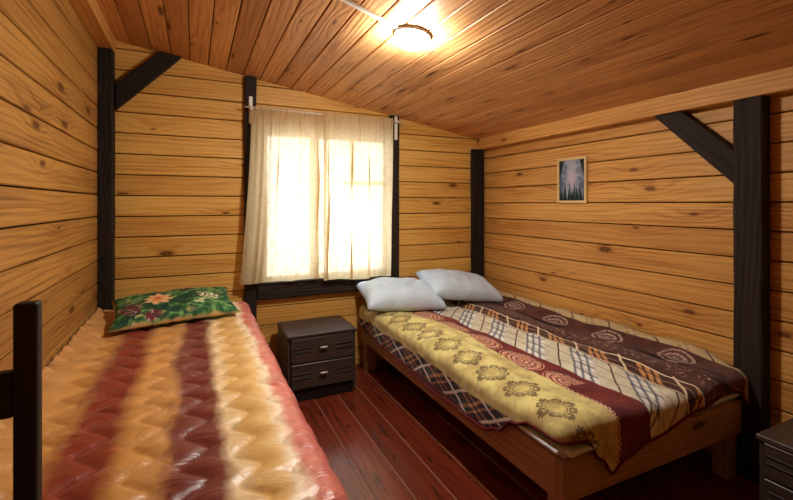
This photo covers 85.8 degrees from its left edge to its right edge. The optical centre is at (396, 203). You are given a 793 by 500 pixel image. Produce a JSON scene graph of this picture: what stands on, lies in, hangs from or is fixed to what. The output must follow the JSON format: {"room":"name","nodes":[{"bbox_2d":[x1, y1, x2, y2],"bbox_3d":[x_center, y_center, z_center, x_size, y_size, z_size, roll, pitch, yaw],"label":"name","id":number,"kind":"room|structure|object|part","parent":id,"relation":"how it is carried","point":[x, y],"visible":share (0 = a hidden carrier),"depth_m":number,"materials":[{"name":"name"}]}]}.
{"room":"cabin bedroom","nodes":[
{"label":"cabin bedroom","id":0,"kind":"room"},
{"bbox_2d":[0,0,97,370],"bbox_3d":[-1.099,0.105,0.869,0.125,2.470,4.290,0,0,-25],"label":"wall","id":1,"kind":"structure","parent":0,"point":[49,58],"depth_m":1.80,"materials":[{"name":"orange wood"}]},
{"bbox_2d":[69,0,115,53],"bbox_3d":[-1.004,-1.048,0.914,0.085,0.106,4.210,0,0,-25],"label":"trim","id":2,"kind":"structure","parent":1,"relation":"attached to","point":[89,12],"depth_m":2.37,"materials":[{"name":"brown wood"}]},
{"bbox_2d":[96,41,484,364],"bbox_3d":[-0.579,0.111,3.511,3.170,2.459,0.125,0,0,-25],"label":"wall","id":3,"kind":"structure","parent":0,"point":[179,141],"depth_m":3.09,"materials":[{"name":"brown wood"}]},
{"bbox_2d":[115,51,180,109],"bbox_3d":[-1.678,-0.832,2.899,0.384,0.421,0.045,0,0,-25],"label":"diagonal brace","id":4,"kind":"object","parent":3,"relation":"attached to","point":[130,85],"visible":1,"depth_m":2.86,"materials":[{"name":"brown wood"}]},
{"bbox_2d":[245,96,402,139],"bbox_3d":[-0.533,-0.672,3.385,1.275,0.245,0.056,0,0,-25],"label":"curtain rod","id":5,"kind":"object","parent":3,"relation":"attached to","point":[396,121],"visible":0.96,"depth_m":3.23,"materials":[{"name":"white plastic"}]},
{"bbox_2d":[240,106,323,284],"bbox_3d":[-0.839,-0.069,3.221,0.648,1.304,0.050,0,0,-27],"label":"curtain","id":6,"kind":"object","parent":5,"relation":"hanging from","point":[284,235],"visible":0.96,"depth_m":3.23,"materials":[{"name":"fabric"}]},
{"bbox_3d":[-0.524,-0.701,3.366,1.275,0.021,0.010,0,0,-25],"label":"rod","id":7,"kind":"part","parent":5,"relation":"part of","materials":[{"name":"white plastic"}]},
{"bbox_2d":[324,111,392,280],"bbox_3d":[-0.300,-0.057,3.454,0.595,1.328,0.042,0,0,-25],"label":"curtain","id":8,"kind":"object","parent":5,"relation":"hanging from","point":[358,149],"visible":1,"depth_m":3.44,"materials":[{"name":"fabric"}]},
{"bbox_2d":[257,274,391,300],"bbox_3d":[-0.544,0.657,3.431,1.105,0.125,0.050,0,0,-25],"label":"beam","id":9,"kind":"structure","parent":3,"relation":"attached to","point":[305,287],"depth_m":3.33,"materials":[{"name":"black wood"}]},
{"bbox_2d":[389,116,398,277],"bbox_3d":[-0.025,0.292,3.682,0.096,2.096,0.042,0,0,-25],"label":"window frame","id":10,"kind":"structure","parent":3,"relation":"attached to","point":[395,189],"depth_m":3.67,"materials":[{"name":"black wood"}]},
{"bbox_2d":[96,0,792,139],"bbox_3d":[0.346,-0.902,1.551,3.534,0.646,4.510,0,0,-25],"label":"ceiling","id":11,"kind":"structure","parent":0,"point":[486,68],"depth_m":2.25,"materials":[{"name":"brown wood"}]},
{"bbox_2d":[340,0,397,28],"bbox_3d":[-0.557,-0.970,1.637,1.418,0.234,0.022,0,0,-38],"label":"duct","id":12,"kind":"object","parent":11,"relation":"attached to","point":[349,2],"visible":1,"depth_m":1.97,"materials":[{"name":"white plastic"}]},
{"bbox_2d":[394,25,430,50],"bbox_3d":[0.079,-0.820,2.138,0.187,0.089,0.187,0,0,5],"label":"ceiling lamp","id":13,"kind":"object","parent":11,"relation":"attached to","point":[408,37],"visible":1,"depth_m":2.08,"materials":[{"name":"grey glass"}]},
{"bbox_2d":[298,360,758,499],"bbox_3d":[0.346,1.366,1.551,3.670,0.052,4.610,0,0,-25],"label":"floor","id":14,"kind":"structure","parent":0,"point":[385,438],"depth_m":2.24,"materials":[{"name":"brown wood"}]},
{"bbox_2d":[0,300,41,499],"bbox_3d":[-0.997,0.752,1.832,0.870,1.176,2.310,0,0,-25],"label":"bed","id":15,"kind":"object","parent":14,"relation":"on","point":[20,386],"visible":0.1,"depth_m":0.73,"materials":[{"name":"black wood"}]},
{"bbox_3d":[-0.760,0.325,0.685,0.230,0.078,0.022,0,0,-25],"label":"foot rail","id":16,"kind":"part","parent":15,"relation":"part of","materials":[{"name":"black wood"}]},
{"bbox_3d":[-0.639,0.755,0.740,0.033,1.170,0.030,0,0,-25],"label":"foot post","id":17,"kind":"part","parent":15,"relation":"part of","materials":[{"name":"black wood"}]},
{"bbox_3d":[-1.006,0.858,1.869,0.855,0.245,2.220,0,0,-25],"label":"mattress","id":18,"kind":"object","parent":15,"relation":"on","visible":0},
{"bbox_2d":[0,301,348,499],"bbox_3d":[-0.968,0.855,1.853,0.936,0.413,2.305,0,0,-25],"label":"bedspread","id":19,"kind":"object","parent":18,"relation":"on","point":[198,409],"visible":0.9,"depth_m":1.38,"materials":[{"name":"fabric"}]},
{"bbox_2d":[107,286,239,332],"bbox_3d":[-1.371,0.624,2.659,0.756,0.145,0.464,0,0,-38],"label":"pillow","id":20,"kind":"object","parent":19,"relation":"on","point":[137,311],"visible":1,"depth_m":2.54,"materials":[{"name":"fabric"}]},
{"bbox_2d":[97,47,114,309],"bbox_3d":[-1.881,0.172,2.767,0.085,2.335,0.113,0,0,-25],"label":"timber post","id":21,"kind":"object","parent":14,"relation":"on","point":[106,56],"visible":0.7,"depth_m":2.72,"materials":[{"name":"black wood"}]},
{"bbox_2d":[244,76,256,321],"bbox_3d":[-1.088,0.196,3.180,0.089,2.287,0.043,0,0,-25],"label":"timber post","id":22,"kind":"object","parent":14,"relation":"on","point":[250,83],"visible":0.32,"depth_m":3.15,"materials":[{"name":"black wood"}]},
{"bbox_2d":[277,315,356,401],"bbox_3d":[-0.584,1.111,3.111,0.490,0.454,0.420,0,0,-25],"label":"nightstand","id":23,"kind":"object","parent":14,"relation":"on","point":[316,356],"visible":0.95,"depth_m":2.96,"materials":[{"name":"brown wood"}]},
{"bbox_3d":[-0.508,0.993,2.951,0.438,0.166,0.024,0,0,-25],"label":"drawer","id":24,"kind":"part","parent":23,"relation":"part of","materials":[{"name":"brown wood"}]},
{"bbox_3d":[-0.508,1.168,2.951,0.438,0.166,0.024,0,0,-25],"label":"drawer","id":25,"kind":"part","parent":23,"relation":"part of","materials":[{"name":"brown wood"}]},
{"bbox_2d":[470,149,483,276],"bbox_3d":[0.769,0.411,4.058,0.142,1.858,0.038,0,0,-25],"label":"timber post","id":26,"kind":"object","parent":14,"relation":"on","point":[477,155],"visible":0.64,"depth_m":4.04,"materials":[{"name":"black wood"}]},
{"bbox_2d":[361,328,741,499],"bbox_3d":[0.735,1.150,2.817,1.263,0.380,2.132,0,0,-25],"label":"double bed","id":27,"kind":"object","parent":14,"relation":"on","point":[718,426],"visible":0.14,"depth_m":1.85,"materials":[{"name":"brown wood"}]},
{"bbox_3d":[-0.218,1.190,3.474,0.085,0.300,0.070,0,0,-25],"label":"leg","id":28,"kind":"part","parent":27,"relation":"part of","materials":[{"name":"brown wood"}]},
{"bbox_3d":[0.172,1.040,2.571,0.035,0.160,2.096,0,0,-25],"label":"rail","id":29,"kind":"part","parent":27,"relation":"part of","materials":[{"name":"brown wood"}]},
{"bbox_3d":[0.640,1.190,1.654,0.085,0.300,0.070,0,0,-25],"label":"leg","id":30,"kind":"part","parent":27,"relation":"part of","materials":[{"name":"brown wood"}]},
{"bbox_2d":[518,391,740,458],"bbox_3d":[0.693,0.916,2.771,1.222,0.085,2.159,0,0,-25],"label":"mattress","id":31,"kind":"object","parent":27,"relation":"on","point":[564,451],"visible":0.13,"depth_m":1.62,"materials":[{"name":"beige fabric"}]},
{"bbox_2d":[358,289,749,474],"bbox_3d":[0.718,0.912,2.782,1.280,0.288,2.154,0,0,-25],"label":"blanket","id":32,"kind":"object","parent":31,"relation":"on","point":[572,378],"visible":0.9,"depth_m":2.16,"materials":[{"name":"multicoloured fabric"}]},
{"bbox_2d":[356,277,445,310],"bbox_3d":[0.029,0.708,3.403,0.644,0.238,0.398,0,0,-19],"label":"pillow","id":33,"kind":"object","parent":32,"relation":"on","point":[382,293],"visible":0.98,"depth_m":3.27,"materials":[{"name":"white fabric"}]},
{"bbox_2d":[415,268,503,302],"bbox_3d":[0.530,0.692,3.634,0.680,0.270,0.404,0,0,-22],"label":"pillow","id":34,"kind":"object","parent":32,"relation":"on","point":[447,284],"visible":0.95,"depth_m":3.51,"materials":[{"name":"white fabric"}]},
{"bbox_3d":[1.147,1.040,1.852,1.185,0.160,0.035,0,0,-25],"label":"rail","id":35,"kind":"part","parent":27,"relation":"part of","materials":[{"name":"brown wood"}]},
{"bbox_3d":[1.626,1.190,2.120,0.085,0.300,0.070,0,0,-25],"label":"leg","id":36,"kind":"part","parent":27,"relation":"part of","materials":[{"name":"brown wood"}]},
{"bbox_2d":[733,95,769,483],"bbox_3d":[1.741,0.411,2.095,0.079,1.858,0.126,0,0,-25],"label":"timber post","id":37,"kind":"object","parent":14,"relation":"on","point":[751,115],"visible":0.82,"depth_m":2.06,"materials":[{"name":"black wood"}]},
{"bbox_2d":[756,418,792,499],"bbox_3d":[1.744,1.141,1.647,0.420,0.392,0.432,0,0,-25],"label":"nightstand","id":38,"kind":"object","parent":14,"relation":"on","point":[775,442],"visible":1,"depth_m":1.71,"materials":[{"name":"brown wood"}]},
{"bbox_3d":[1.584,1.039,1.571,0.024,0.136,0.380,0,0,-25],"label":"drawer","id":39,"kind":"part","parent":38,"relation":"part of","materials":[{"name":"brown wood"}]},
{"bbox_3d":[1.584,1.183,1.571,0.024,0.136,0.380,0,0,-25],"label":"drawer","id":40,"kind":"part","parent":38,"relation":"part of","materials":[{"name":"brown wood"}]},
{"bbox_2d":[484,92,792,452],"bbox_3d":[1.791,0.393,2.233,0.125,2.020,4.290,0,0,-25],"label":"wall","id":41,"kind":"structure","parent":0,"point":[649,251],"depth_m":2.64,"materials":[{"name":"orange wood"}]},
{"bbox_2d":[557,156,587,202],"bbox_3d":[1.287,-0.174,3.134,0.018,0.336,0.270,0,0,-25],"label":"framed painting","id":42,"kind":"object","parent":41,"relation":"attached to","point":[572,172],"visible":1,"depth_m":3.12,"materials":[{"name":"paper"}]},
{"bbox_2d":[477,67,792,149],"bbox_3d":[1.698,-0.569,2.189,0.080,0.103,4.210,0,0,-25],"label":"ceiling beam","id":43,"kind":"structure","parent":41,"relation":"attached to","point":[777,82],"depth_m":2.47,"materials":[{"name":"brown wood"}]},
{"bbox_2d":[654,111,733,183],"bbox_3d":[1.635,-0.308,2.341,0.065,0.420,0.418,0,0,-25],"label":"diagonal brace","id":44,"kind":"object","parent":41,"relation":"attached to","point":[717,151],"visible":0.76,"depth_m":2.27,"materials":[{"name":"brown wood"}]}
]}

